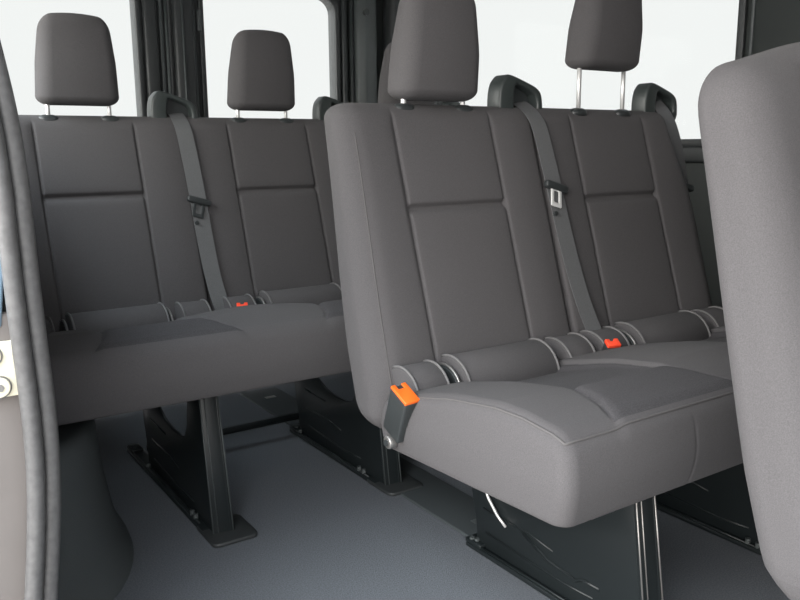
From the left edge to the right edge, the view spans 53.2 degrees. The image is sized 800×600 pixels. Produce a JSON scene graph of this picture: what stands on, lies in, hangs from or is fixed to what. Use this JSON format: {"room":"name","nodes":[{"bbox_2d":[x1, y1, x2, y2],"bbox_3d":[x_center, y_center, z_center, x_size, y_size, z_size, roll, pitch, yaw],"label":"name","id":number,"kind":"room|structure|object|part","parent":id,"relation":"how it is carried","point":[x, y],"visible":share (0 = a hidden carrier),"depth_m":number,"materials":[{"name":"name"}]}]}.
{"room":"vehicle interior","nodes":[
{"label":"vehicle interior","id":0,"kind":"room"},
{"bbox_2d":[2,288,5,311],"bbox_3d":[-1.000,-0.216,1.747,0.060,1.600,1.560,-8,13,-33],"label":"wall","id":1,"kind":"structure","parent":0,"point":[4,304],"depth_m":1.13,"materials":[{"name":"black"}]},
{"bbox_2d":[0,264,2,326],"bbox_3d":[-0.570,-0.027,1.105,0.048,0.135,0.022,-8,13,-33],"label":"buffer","id":2,"kind":"object","parent":1,"relation":"attached to","point":[1,280],"visible":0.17,"depth_m":1.11,"materials":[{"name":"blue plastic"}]},
{"bbox_2d":[0,340,17,398],"bbox_3d":[-0.569,0.100,1.113,0.075,0.080,0.016,-8,13,-33],"label":"plate","id":3,"kind":"object","parent":1,"relation":"attached to","point":[8,384],"visible":0.77,"depth_m":1.12,"materials":[{"name":"silver metal"}]},
{"bbox_2d":[0,376,11,398],"bbox_3d":[-0.562,0.123,1.121,0.033,0.033,0.004,-8,13,-33],"label":"washer","id":4,"kind":"object","parent":3,"relation":"in","point":[5,381],"depth_m":1.12,"materials":[{"name":"silver metal"}]},
{"bbox_2d":[0,311,26,599],"bbox_3d":[-0.687,0.543,1.135,0.379,1.035,0.017,-8,13,-33],"label":"van body panel","id":5,"kind":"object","parent":1,"relation":"attached to","point":[13,496],"depth_m":1.16,"materials":[{"name":"beige paint"}]},
{"bbox_2d":[0,40,60,599],"bbox_3d":[-0.556,-0.080,1.075,0.136,1.581,0.040,-8,13,-33],"label":"seal","id":6,"kind":"object","parent":1,"relation":"attached to","point":[18,248],"visible":1,"depth_m":1.12,"materials":[{"name":"grey rubber"}]},
{"bbox_3d":[-0.562,-0.078,1.062,0.112,1.581,0.025,-8,13,-33],"label":"bulb","id":7,"kind":"part","parent":6,"relation":"part of","materials":[{"name":"grey rubber"}]},
{"bbox_2d":[129,0,171,116],"bbox_3d":[-1.101,-0.332,2.566,0.775,1.480,0.067,-8,13,-33],"label":"door","id":8,"kind":"structure","parent":1,"relation":"in","point":[149,18],"depth_m":2.64,"materials":[{"name":"grey"}]},
{"bbox_3d":[-0.818,-0.498,2.701,0.044,1.190,0.022,-8,13,-33],"label":"edge moulding","id":9,"kind":"part","parent":8,"relation":"part of","materials":[{"name":"grey plastic"}]},
{"bbox_3d":[-0.790,-0.503,2.725,0.014,1.190,0.012,-8,13,-33],"label":"edge moulding","id":10,"kind":"part","parent":8,"relation":"part of","materials":[{"name":"grey"}]},
{"bbox_2d":[347,0,382,102],"bbox_3d":[-0.052,-0.513,3.255,0.370,1.600,0.070,-8,13,-33],"label":"wall","id":11,"kind":"structure","parent":0,"point":[379,3],"depth_m":3.09,"materials":[{"name":"black plastic"}]},
{"bbox_2d":[167,0,348,116],"bbox_3d":[-0.484,-0.413,2.965,0.683,1.480,0.081,-8,13,-33],"label":"door","id":12,"kind":"structure","parent":11,"relation":"in","point":[185,17],"depth_m":2.72,"materials":[{"name":"grey"}]},
{"bbox_3d":[-0.725,-0.509,2.758,0.068,1.190,0.030,-8,13,-33],"label":"edge moulding","id":13,"kind":"part","parent":12,"relation":"part of","materials":[{"name":"grey plastic"}]},
{"bbox_3d":[-0.208,-0.580,3.107,0.024,1.190,0.016,-8,13,-33],"label":"edge moulding","id":14,"kind":"part","parent":12,"relation":"part of","materials":[{"name":"grey plastic"}]},
{"bbox_2d":[349,0,376,102],"bbox_3d":[-0.131,-0.490,3.139,0.112,1.600,0.078,-8,13,-33],"label":"trim","id":15,"kind":"structure","parent":11,"relation":"attached to","point":[362,13],"depth_m":3.03,"materials":[{"name":"grey plastic"}]},
{"bbox_2d":[383,0,437,104],"bbox_3d":[0.048,-0.509,3.232,0.230,1.600,0.080,-8,13,-33],"label":"trim","id":16,"kind":"structure","parent":11,"relation":"attached to","point":[390,7],"depth_m":3.05,"materials":[{"name":"grey plastic"}]},
{"bbox_2d":[94,371,789,599],"bbox_3d":[0.372,0.650,1.506,1.840,0.030,3.750,-8,13,-33],"label":"floor","id":17,"kind":"structure","parent":0,"point":[324,532],"depth_m":1.86,"materials":[{"name":"grey carpet"}]},
{"bbox_2d":[58,419,133,599],"bbox_3d":[-0.860,0.386,1.962,0.268,0.334,1.050,-8,13,-33],"label":"wheel arch cover","id":18,"kind":"object","parent":17,"relation":"on","point":[97,551],"visible":0.57,"depth_m":1.63,"materials":[{"name":"grey plastic"}]},
{"bbox_2d":[18,13,459,547],"bbox_3d":[-0.239,-0.141,2.249,1.620,1.249,0.803,-8,13,-33],"label":"bench","id":19,"kind":"object","parent":17,"relation":"on","point":[183,256],"visible":0.54,"depth_m":2.11,"materials":[{"name":"grey fabric"}]},
{"bbox_3d":[-0.911,-0.496,2.065,0.011,0.097,0.013,-8,13,-33],"label":"headrest post","id":20,"kind":"part","parent":19,"relation":"part of","materials":[{"name":"silver metal"}]},
{"bbox_3d":[-0.824,0.089,1.969,0.010,0.070,0.074,-8,13,-33],"label":"hinge arm","id":21,"kind":"part","parent":19,"relation":"part of","materials":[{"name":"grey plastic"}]},
{"bbox_3d":[-0.783,-0.513,2.150,0.011,0.097,0.013,-8,13,-33],"label":"headrest post","id":22,"kind":"part","parent":19,"relation":"part of","materials":[{"name":"silver metal"}]},
{"bbox_3d":[-0.804,-0.168,2.119,0.526,0.632,0.249,-8,13,-33],"label":"backrest","id":23,"kind":"part","parent":19,"relation":"part of","materials":[{"name":"grey fabric"}]},
{"bbox_3d":[-0.806,0.450,2.430,0.036,0.010,0.055,-8,13,-33],"label":"rail","id":24,"kind":"part","parent":19,"relation":"part of","materials":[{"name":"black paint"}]},
{"bbox_3d":[-0.635,0.505,2.186,0.044,0.011,0.650,-8,13,-33],"label":"floor rail","id":25,"kind":"part","parent":19,"relation":"part of","materials":[{"name":"black metal"}]},
{"bbox_2d":[47,306,293,425],"bbox_3d":[-0.599,0.120,1.858,0.536,0.175,0.488,-8,13,-33],"label":"seat cushion","id":26,"kind":"object","parent":19,"relation":"on","point":[108,362],"depth_m":1.69,"materials":[{"name":"grey fabric"}]},
{"bbox_3d":[-0.557,-0.249,2.207,0.042,0.048,0.016,-8,13,-33],"label":"tongue plate","id":27,"kind":"part","parent":19,"relation":"part of","materials":[{"name":"grey plastic"}]},
{"bbox_3d":[-0.417,0.554,1.922,0.113,0.010,0.130,-8,13,-33],"label":"foot plate","id":28,"kind":"part","parent":19,"relation":"part of","materials":[{"name":"grey metal"}]},
{"bbox_3d":[-0.478,-0.552,2.352,0.011,0.093,0.013,-8,13,-33],"label":"headrest post","id":29,"kind":"part","parent":19,"relation":"part of","materials":[{"name":"silver metal"}]},
{"bbox_3d":[-0.391,0.031,2.256,0.010,0.070,0.074,-8,13,-33],"label":"hinge arm","id":30,"kind":"part","parent":19,"relation":"part of","materials":[{"name":"grey plastic"}]},
{"bbox_3d":[-0.369,-0.227,2.407,0.524,0.632,0.249,-8,13,-33],"label":"backrest","id":31,"kind":"part","parent":19,"relation":"part of","materials":[{"name":"grey fabric"}]},
{"bbox_3d":[-0.331,0.416,2.589,0.036,0.010,0.055,-8,13,-33],"label":"rail","id":32,"kind":"part","parent":19,"relation":"part of","materials":[{"name":"black metal"}]},
{"bbox_2d":[245,299,350,381],"bbox_3d":[-0.160,0.061,2.148,0.524,0.175,0.488,-8,13,-33],"label":"seat cushion","id":33,"kind":"object","parent":19,"relation":"on","point":[314,332],"depth_m":1.86,"materials":[{"name":"grey fabric"}]},
{"bbox_3d":[-0.197,0.461,2.398,0.044,0.011,0.520,-8,13,-33],"label":"floor rail","id":34,"kind":"part","parent":19,"relation":"part of","materials":[{"name":"black metal"}]},
{"bbox_3d":[-0.014,0.500,2.187,0.113,0.010,0.130,-8,13,-33],"label":"foot plate","id":35,"kind":"part","parent":19,"relation":"part of","materials":[{"name":"grey metal"}]},
{"bbox_2d":[240,387,476,536],"bbox_3d":[0.097,0.517,2.109,0.147,0.006,2.280,-8,13,-33],"label":"floor strip","id":36,"kind":"object","parent":17,"relation":"on","point":[438,498],"visible":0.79,"depth_m":2.13,"materials":[{"name":"grey"}]},
{"bbox_2d":[324,0,761,599],"bbox_3d":[0.471,-0.064,1.646,1.124,1.315,0.740,-8,13,-33],"label":"bench","id":37,"kind":"object","parent":17,"relation":"on","point":[531,320],"visible":0.91,"depth_m":1.61,"materials":[{"name":"grey fabric"}]},
{"bbox_3d":[0.108,-0.093,1.693,0.524,0.632,0.249,-8,13,-33],"label":"backrest","id":38,"kind":"part","parent":37,"relation":"part of","materials":[{"name":"grey fabric"}]},
{"bbox_3d":[0.095,0.163,1.547,0.010,0.070,0.074,-8,13,-33],"label":"hinge arm","id":39,"kind":"part","parent":37,"relation":"part of","materials":[{"name":"grey plastic"}]},
{"bbox_3d":[0.181,0.556,1.842,0.036,0.010,0.055,-8,13,-33],"label":"rail","id":40,"kind":"part","parent":37,"relation":"part of","materials":[{"name":"black metal"}]},
{"bbox_3d":[0.206,0.438,1.762,0.010,0.110,0.085,-8,13,-33],"label":"release lever","id":41,"kind":"part","parent":37,"relation":"part of","materials":[{"name":"silver metal"}]},
{"bbox_3d":[0.302,0.597,1.670,0.044,0.011,0.472,-8,13,-33],"label":"floor rail","id":42,"kind":"part","parent":37,"relation":"part of","materials":[{"name":"black metal"}]},
{"bbox_3d":[0.350,-0.229,1.786,0.042,0.048,0.016,-8,13,-33],"label":"tongue plate","id":43,"kind":"part","parent":37,"relation":"part of","materials":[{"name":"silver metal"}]},
{"bbox_2d":[382,345,742,527],"bbox_3d":[0.313,0.196,1.431,0.534,0.175,0.488,-8,13,-33],"label":"seat cushion","id":44,"kind":"object","parent":37,"relation":"on","point":[565,436],"depth_m":1.25,"materials":[{"name":"grey fabric"}]},
{"bbox_3d":[0.427,-0.508,1.907,0.011,0.163,0.011,-8,13,-33],"label":"headrest post","id":45,"kind":"part","parent":37,"relation":"part of","materials":[{"name":"silver metal"}]},
{"bbox_3d":[0.549,-0.152,1.984,0.540,0.632,0.249,-8,13,-33],"label":"backrest","id":46,"kind":"part","parent":37,"relation":"part of","materials":[{"name":"grey fabric"}]},
{"bbox_3d":[0.556,-0.526,1.992,0.011,0.163,0.011,-8,13,-33],"label":"headrest post","id":47,"kind":"part","parent":37,"relation":"part of","materials":[{"name":"silver metal"}]},
{"bbox_3d":[0.511,0.107,1.822,0.010,0.070,0.074,-8,13,-33],"label":"hinge arm","id":48,"kind":"part","parent":37,"relation":"part of","materials":[{"name":"grey plastic"}]},
{"bbox_2d":[596,326,728,355],"bbox_3d":[0.763,0.135,1.728,0.550,0.175,0.488,-8,13,-33],"label":"seat cushion","id":49,"kind":"object","parent":37,"relation":"on","point":[712,339],"depth_m":1.80,"materials":[{"name":"grey fabric"}]},
{"bbox_3d":[0.727,0.540,1.951,0.044,0.011,0.472,-8,13,-33],"label":"floor rail","id":50,"kind":"part","parent":37,"relation":"part of","materials":[{"name":"black metal"}]},
{"bbox_2d":[698,42,799,599],"bbox_3d":[0.980,0.055,1.000,1.084,1.319,0.747,-8,13,-33],"label":"seat backrest","id":51,"kind":"object","parent":17,"relation":"on","point":[749,106],"visible":1,"depth_m":0.91,"materials":[{"name":"grey fabric"}]},
{"bbox_2d":[441,0,748,307],"bbox_3d":[1.150,-0.256,1.870,0.050,1.600,3.750,-8,13,-33],"label":"wall","id":52,"kind":"structure","parent":0,"point":[696,175],"depth_m":2.27,"materials":[{"name":"black plastic"}]},
{"bbox_2d":[438,0,747,145],"bbox_3d":[0.536,-0.822,2.652,0.037,0.619,1.359,-8,13,-33],"label":"window","id":53,"kind":"structure","parent":52,"relation":"in","point":[743,4],"depth_m":2.10,"materials":[{"name":"grey"}]},
{"bbox_2d":[682,146,703,162],"bbox_3d":[1.135,-0.329,1.815,0.020,0.045,3.700,-8,13,-33],"label":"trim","id":54,"kind":"structure","parent":52,"relation":"attached to","point":[691,153],"depth_m":2.25,"materials":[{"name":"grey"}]},
{"bbox_2d":[745,0,799,56],"bbox_3d":[1.004,-0.281,2.007,0.036,1.600,0.345,-8,13,-33],"label":"trim","id":55,"kind":"structure","parent":52,"relation":"attached to","point":[772,24],"depth_m":2.01,"materials":[{"name":"black"}]}
]}

